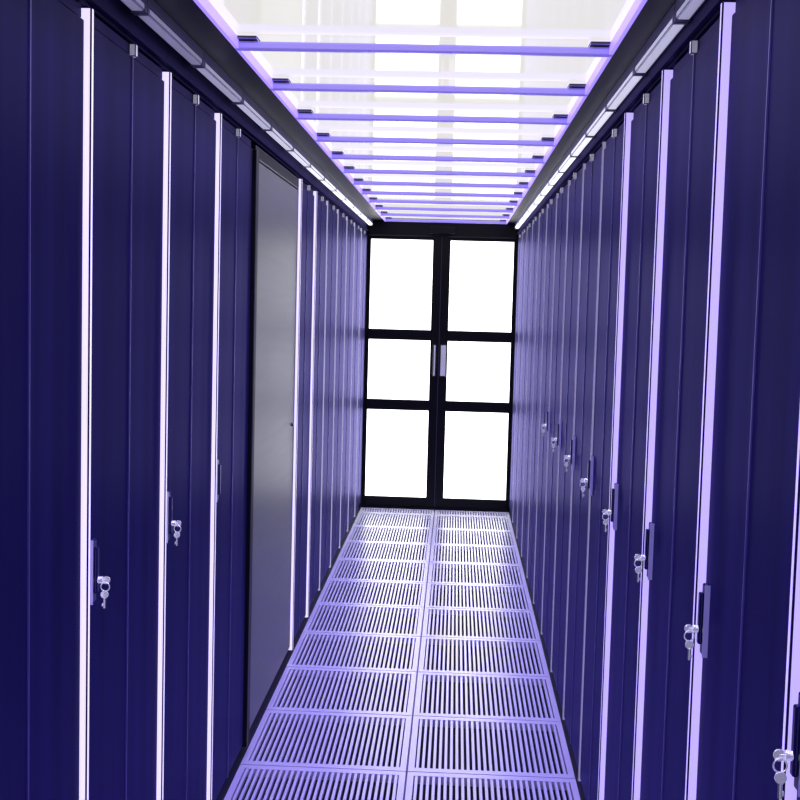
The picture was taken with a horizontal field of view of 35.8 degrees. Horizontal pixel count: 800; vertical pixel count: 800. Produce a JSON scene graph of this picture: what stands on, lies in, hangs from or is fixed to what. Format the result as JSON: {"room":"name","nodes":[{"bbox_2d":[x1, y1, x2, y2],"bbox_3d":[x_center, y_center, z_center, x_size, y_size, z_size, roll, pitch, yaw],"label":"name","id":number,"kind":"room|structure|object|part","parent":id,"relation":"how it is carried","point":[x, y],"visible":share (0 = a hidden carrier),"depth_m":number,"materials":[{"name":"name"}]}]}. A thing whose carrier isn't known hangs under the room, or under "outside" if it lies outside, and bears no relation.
{"room":"server room","nodes":[
{"label":"server room","id":0,"kind":"room"},
{"bbox_2d":[75,0,385,231],"bbox_3d":[-0.477,-0.952,4.130,0.208,0.113,11.530,2,4,2],"label":"beam","id":1,"kind":"structure","parent":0,"point":[199,19],"depth_m":3.56,"materials":[{"name":"black metal"}]},
{"bbox_2d":[121,0,372,225],"bbox_3d":[-0.491,-0.969,4.165,0.032,0.042,11.392,2,4,2],"label":"strip light","id":2,"kind":"object","parent":1,"relation":"attached to","point":[149,11],"depth_m":3.55,"materials":[{"name":"white plastic"}]},
{"bbox_2d":[238,514,560,799],"bbox_3d":[0.011,1.510,4.235,1.228,0.289,11.654,2,4,2],"label":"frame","id":3,"kind":"object","parent":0,"point":[434,514],"visible":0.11,"depth_m":6.03,"materials":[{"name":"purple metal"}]},
{"bbox_2d":[216,507,585,799],"bbox_3d":[0.017,1.486,4.346,4.000,0.320,12.030,2,4,2],"label":"floor","id":4,"kind":"structure","parent":0,"point":[249,768],"depth_m":5.50,"materials":[{"name":"white metal"}]},
{"bbox_2d":[0,0,83,799],"bbox_3d":[-1.151,0.357,2.156,1.091,2.211,0.651,2,4,2],"label":"rack","id":5,"kind":"object","parent":4,"relation":"on","point":[42,41],"visible":1,"depth_m":2.18,"materials":[{"name":"blue metal"}]},
{"bbox_2d":[79,7,163,799],"bbox_3d":[-1.121,0.307,2.808,1.091,2.211,0.651,2,4,2],"label":"rack","id":6,"kind":"object","parent":4,"relation":"on","point":[123,90],"visible":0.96,"depth_m":2.71,"materials":[{"name":"blue metal"}]},
{"bbox_2d":[156,71,215,799],"bbox_3d":[-1.091,0.257,3.461,1.091,2.211,0.651,2,4,2],"label":"rack","id":7,"kind":"object","parent":4,"relation":"on","point":[189,161],"visible":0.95,"depth_m":3.38,"materials":[{"name":"blue metal"}]},
{"bbox_2d":[207,112,252,799],"bbox_3d":[-1.074,0.206,4.114,1.066,2.211,0.651,2,4,2],"label":"rack","id":8,"kind":"object","parent":4,"relation":"on","point":[233,176],"visible":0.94,"depth_m":4.04,"materials":[{"name":"blue metal"}]},
{"bbox_2d":[242,145,298,746],"bbox_3d":[-1.031,0.132,5.077,1.064,2.211,1.272,2,4,2],"label":"tall cabinet","id":9,"kind":"object","parent":4,"relation":"on","point":[275,190],"visible":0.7,"depth_m":4.92,"materials":[{"name":"grey metal"}]},
{"bbox_2d":[288,178,313,650],"bbox_3d":[-0.989,0.059,6.018,1.062,2.211,0.605,2,4,2],"label":"rack","id":10,"kind":"object","parent":4,"relation":"on","point":[306,197],"visible":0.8,"depth_m":5.96,"materials":[{"name":"blue metal"}]},
{"bbox_2d":[305,191,326,617],"bbox_3d":[-0.961,0.012,6.624,1.062,2.211,0.605,2,4,2],"label":"rack","id":11,"kind":"object","parent":4,"relation":"on","point":[320,207],"visible":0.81,"depth_m":6.57,"materials":[{"name":"blue metal"}]},
{"bbox_2d":[318,201,337,590],"bbox_3d":[-0.934,-0.034,7.230,1.060,2.211,0.605,2,4,2],"label":"rack","id":12,"kind":"object","parent":4,"relation":"on","point":[332,216],"visible":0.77,"depth_m":7.17,"materials":[{"name":"blue metal"}]},
{"bbox_2d":[329,209,346,567],"bbox_3d":[-0.907,-0.081,7.836,1.060,2.211,0.605,2,4,2],"label":"rack","id":13,"kind":"object","parent":4,"relation":"on","point":[341,222],"visible":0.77,"depth_m":7.78,"materials":[{"name":"blue"}]},
{"bbox_2d":[339,216,353,547],"bbox_3d":[-0.879,-0.128,8.443,1.060,2.211,0.605,2,4,2],"label":"rack","id":14,"kind":"object","parent":4,"relation":"on","point":[350,224],"visible":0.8,"depth_m":8.39,"materials":[{"name":"blue"}]},
{"bbox_2d":[346,222,360,531],"bbox_3d":[-0.851,-0.175,9.049,1.060,2.211,0.605,2,4,2],"label":"rack","id":15,"kind":"object","parent":4,"relation":"on","point":[357,233],"visible":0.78,"depth_m":9.00,"materials":[{"name":"blue"}]},
{"bbox_2d":[354,228,366,516],"bbox_3d":[-0.824,-0.221,9.655,1.060,2.211,0.605,2,4,2],"label":"rack","id":16,"kind":"object","parent":4,"relation":"on","point":[363,232],"visible":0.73,"depth_m":9.60,"materials":[{"name":"blue"}]},
{"bbox_2d":[509,232,522,522],"bbox_3d":[1.413,-0.155,9.559,1.060,2.211,0.633,2,4,2],"label":"rack","id":17,"kind":"object","parent":4,"relation":"on","point":[519,265],"visible":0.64,"depth_m":9.54,"materials":[{"name":"blue"}]},
{"bbox_2d":[513,226,527,537],"bbox_3d":[1.385,-0.106,8.925,1.060,2.211,0.633,2,4,2],"label":"rack","id":18,"kind":"object","parent":4,"relation":"on","point":[524,238],"visible":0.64,"depth_m":8.91,"materials":[{"name":"blue"}]},
{"bbox_2d":[517,220,533,556],"bbox_3d":[1.355,-0.057,8.290,1.060,2.211,0.633,2,4,2],"label":"rack","id":19,"kind":"object","parent":4,"relation":"on","point":[530,225],"visible":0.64,"depth_m":8.28,"materials":[{"name":"blue"}]},
{"bbox_2d":[522,213,540,577],"bbox_3d":[1.326,-0.009,7.656,1.060,2.211,0.633,2,4,2],"label":"rack","id":20,"kind":"object","parent":4,"relation":"on","point":[535,245],"visible":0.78,"depth_m":7.64,"materials":[{"name":"blue metal"}]},
{"bbox_2d":[527,204,548,603],"bbox_3d":[1.297,0.041,7.021,1.060,2.211,0.633,2,4,2],"label":"rack","id":21,"kind":"object","parent":4,"relation":"on","point":[544,213],"visible":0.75,"depth_m":7.00,"materials":[{"name":"blue metal"}]},
{"bbox_2d":[534,193,558,634],"bbox_3d":[1.268,0.089,6.387,1.060,2.211,0.633,2,4,2],"label":"rack","id":22,"kind":"object","parent":4,"relation":"on","point":[552,210],"visible":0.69,"depth_m":6.37,"materials":[{"name":"blue metal"}]},
{"bbox_2d":[541,180,570,671],"bbox_3d":[1.224,0.138,5.753,1.091,2.211,0.633,2,4,2],"label":"rack","id":23,"kind":"object","parent":4,"relation":"on","point":[554,412],"visible":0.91,"depth_m":5.75,"materials":[{"name":"blue metal"}]},
{"bbox_2d":[551,163,585,719],"bbox_3d":[1.195,0.187,5.119,1.091,2.211,0.633,2,4,2],"label":"rack","id":24,"kind":"object","parent":4,"relation":"on","point":[566,426],"visible":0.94,"depth_m":5.11,"materials":[{"name":"blue metal"}]},
{"bbox_2d":[564,141,605,781],"bbox_3d":[1.166,0.236,4.484,1.091,2.211,0.633,2,4,2],"label":"rack","id":25,"kind":"object","parent":4,"relation":"on","point":[581,446],"visible":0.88,"depth_m":4.47,"materials":[{"name":"blue metal"}]},
{"bbox_2d":[580,112,633,799],"bbox_3d":[1.137,0.285,3.850,1.091,2.211,0.633,2,4,2],"label":"rack","id":26,"kind":"object","parent":4,"relation":"on","point":[600,480],"visible":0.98,"depth_m":3.83,"materials":[{"name":"blue metal"}]},
{"bbox_2d":[602,69,672,799],"bbox_3d":[1.108,0.334,3.216,1.091,2.211,0.633,2,4,2],"label":"rack","id":27,"kind":"object","parent":4,"relation":"on","point":[630,512],"visible":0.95,"depth_m":3.18,"materials":[{"name":"blue metal"}]},
{"bbox_2d":[634,1,735,799],"bbox_3d":[1.079,0.383,2.581,1.091,2.211,0.633,2,4,2],"label":"rack","id":28,"kind":"object","parent":4,"relation":"on","point":[676,538],"visible":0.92,"depth_m":2.53,"materials":[{"name":"blue metal"}]},
{"bbox_2d":[684,0,799,799],"bbox_3d":[1.050,0.431,1.947,1.091,2.211,0.633,2,4,2],"label":"rack","id":29,"kind":"object","parent":4,"relation":"on","point":[747,629],"visible":1,"depth_m":1.93,"materials":[{"name":"blue metal"}]},
{"bbox_2d":[772,692,799,799],"bbox_3d":[1.021,0.480,1.312,1.091,2.211,0.633,2,4,2],"label":"rack","id":30,"kind":"object","parent":4,"relation":"on","point":[793,755],"visible":1,"depth_m":1.62,"materials":[{"name":"blue"}]},
{"bbox_2d":[261,539,555,799],"bbox_3d":[0.011,1.696,4.362,4.000,0.100,12.030,2,4,2],"label":"subfloor","id":31,"kind":"structure","parent":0,"point":[450,647],"depth_m":6.26,"materials":[{"name":"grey concrete"}]},
{"bbox_2d":[209,0,634,220],"bbox_3d":[0.078,-1.028,4.049,4.000,0.078,11.630,2,4,2],"label":"ceiling","id":32,"kind":"structure","parent":0,"point":[556,23],"depth_m":3.56,"materials":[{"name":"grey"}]},
{"bbox_2d":[235,35,611,56],"bbox_3d":[0.059,-0.904,3.176,0.968,0.032,0.060,2,4,2],"label":"crossbar","id":33,"kind":"object","parent":32,"relation":"attached to","point":[246,42],"depth_m":3.17,"materials":[{"name":"purple metal"}]},
{"bbox_2d":[270,78,586,96],"bbox_3d":[0.086,-0.950,3.773,0.968,0.032,0.060,2,4,2],"label":"crossbar","id":34,"kind":"object","parent":32,"relation":"attached to","point":[279,84],"depth_m":3.76,"materials":[{"name":"purple metal"}]},
{"bbox_2d":[296,109,568,124],"bbox_3d":[0.113,-0.997,4.371,0.968,0.032,0.060,2,4,2],"label":"crossbar","id":35,"kind":"object","parent":32,"relation":"attached to","point":[303,114],"depth_m":4.36,"materials":[{"name":"purple metal"}]},
{"bbox_2d":[315,133,555,146],"bbox_3d":[0.141,-1.043,4.968,0.968,0.032,0.060,2,4,2],"label":"crossbar","id":36,"kind":"object","parent":32,"relation":"attached to","point":[321,137],"depth_m":4.96,"materials":[{"name":"purple metal"}]},
{"bbox_2d":[330,151,544,163],"bbox_3d":[0.168,-1.089,5.566,0.968,0.032,0.060,2,4,2],"label":"crossbar","id":37,"kind":"object","parent":32,"relation":"attached to","point":[538,159],"depth_m":5.56,"materials":[{"name":"purple metal"}]},
{"bbox_2d":[342,166,536,176],"bbox_3d":[0.195,-1.135,6.164,0.968,0.032,0.060,2,4,2],"label":"crossbar","id":38,"kind":"object","parent":32,"relation":"attached to","point":[347,169],"depth_m":6.15,"materials":[{"name":"purple metal"}]},
{"bbox_2d":[353,178,528,188],"bbox_3d":[0.223,-1.181,6.761,0.968,0.032,0.060,2,4,2],"label":"crossbar","id":39,"kind":"object","parent":32,"relation":"attached to","point":[357,181],"depth_m":6.75,"materials":[{"name":"purple metal"}]},
{"bbox_2d":[362,188,523,197],"bbox_3d":[0.250,-1.227,7.359,0.968,0.032,0.060,2,4,2],"label":"crossbar","id":40,"kind":"object","parent":32,"relation":"attached to","point":[364,191],"depth_m":7.35,"materials":[{"name":"purple metal"}]},
{"bbox_2d":[368,197,518,205],"bbox_3d":[0.277,-1.273,7.956,0.968,0.032,0.060,2,4,2],"label":"crossbar","id":41,"kind":"object","parent":32,"relation":"attached to","point":[371,199],"depth_m":7.95,"materials":[{"name":"purple metal"}]},
{"bbox_2d":[374,205,513,212],"bbox_3d":[0.305,-1.319,8.554,0.968,0.032,0.060,2,4,2],"label":"crossbar","id":42,"kind":"object","parent":32,"relation":"attached to","point":[378,207],"depth_m":8.54,"materials":[{"name":"purple metal"}]},
{"bbox_2d":[380,211,509,218],"bbox_3d":[0.332,-1.365,9.152,0.968,0.032,0.060,2,4,2],"label":"crossbar","id":43,"kind":"object","parent":32,"relation":"attached to","point":[383,213],"depth_m":9.14,"materials":[{"name":"purple metal"}]},
{"bbox_2d":[385,217,505,223],"bbox_3d":[0.359,-1.411,9.749,0.968,0.032,0.060,2,4,2],"label":"crossbar","id":44,"kind":"object","parent":32,"relation":"attached to","point":[387,218],"depth_m":9.74,"materials":[{"name":"purple metal"}]},
{"bbox_2d":[358,218,518,511],"bbox_3d":[0.316,-0.337,9.980,4.000,2.450,0.100,2,4,2],"label":"wall","id":45,"kind":"structure","parent":0,"point":[392,218],"depth_m":9.90,"materials":[{"name":"grey paint"}]},
{"bbox_2d":[363,236,441,506],"bbox_3d":[0.015,-0.223,9.957,0.579,2.170,0.100,2,4,2],"label":"door","id":46,"kind":"structure","parent":45,"relation":"in","point":[404,272],"depth_m":9.97,"materials":[{"name":"black"}]},
{"bbox_2d":[361,221,518,511],"bbox_3d":[0.312,-0.253,9.961,1.200,2.325,0.150,2,4,2],"label":"trim","id":47,"kind":"structure","parent":45,"relation":"attached to","point":[379,228],"depth_m":9.85,"materials":[{"name":"black metal"}]},
{"bbox_3d":[0.312,-0.253,9.961,1.200,2.325,0.150,2,4,2],"label":"door frame","id":48,"kind":"part","parent":47,"relation":"part of","materials":[{"name":"black metal"}]},
{"bbox_2d":[435,237,515,509],"bbox_3d":[0.602,-0.205,9.931,0.587,2.170,0.100,2,4,2],"label":"door","id":49,"kind":"structure","parent":45,"relation":"in","point":[478,274],"depth_m":9.95,"materials":[{"name":"black"}]},
{"bbox_2d":[506,0,735,234],"bbox_3d":[0.655,-0.918,4.081,0.164,0.113,11.530,2,4,2],"label":"beam","id":50,"kind":"structure","parent":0,"point":[643,17],"depth_m":3.41,"materials":[{"name":"black metal"}]},
{"bbox_2d":[515,0,704,228],"bbox_3d":[0.664,-0.935,4.114,0.032,0.042,11.392,2,4,2],"label":"strip light","id":51,"kind":"object","parent":50,"relation":"attached to","point":[679,15],"depth_m":3.40,"materials":[{"name":"white plastic"}]}
]}

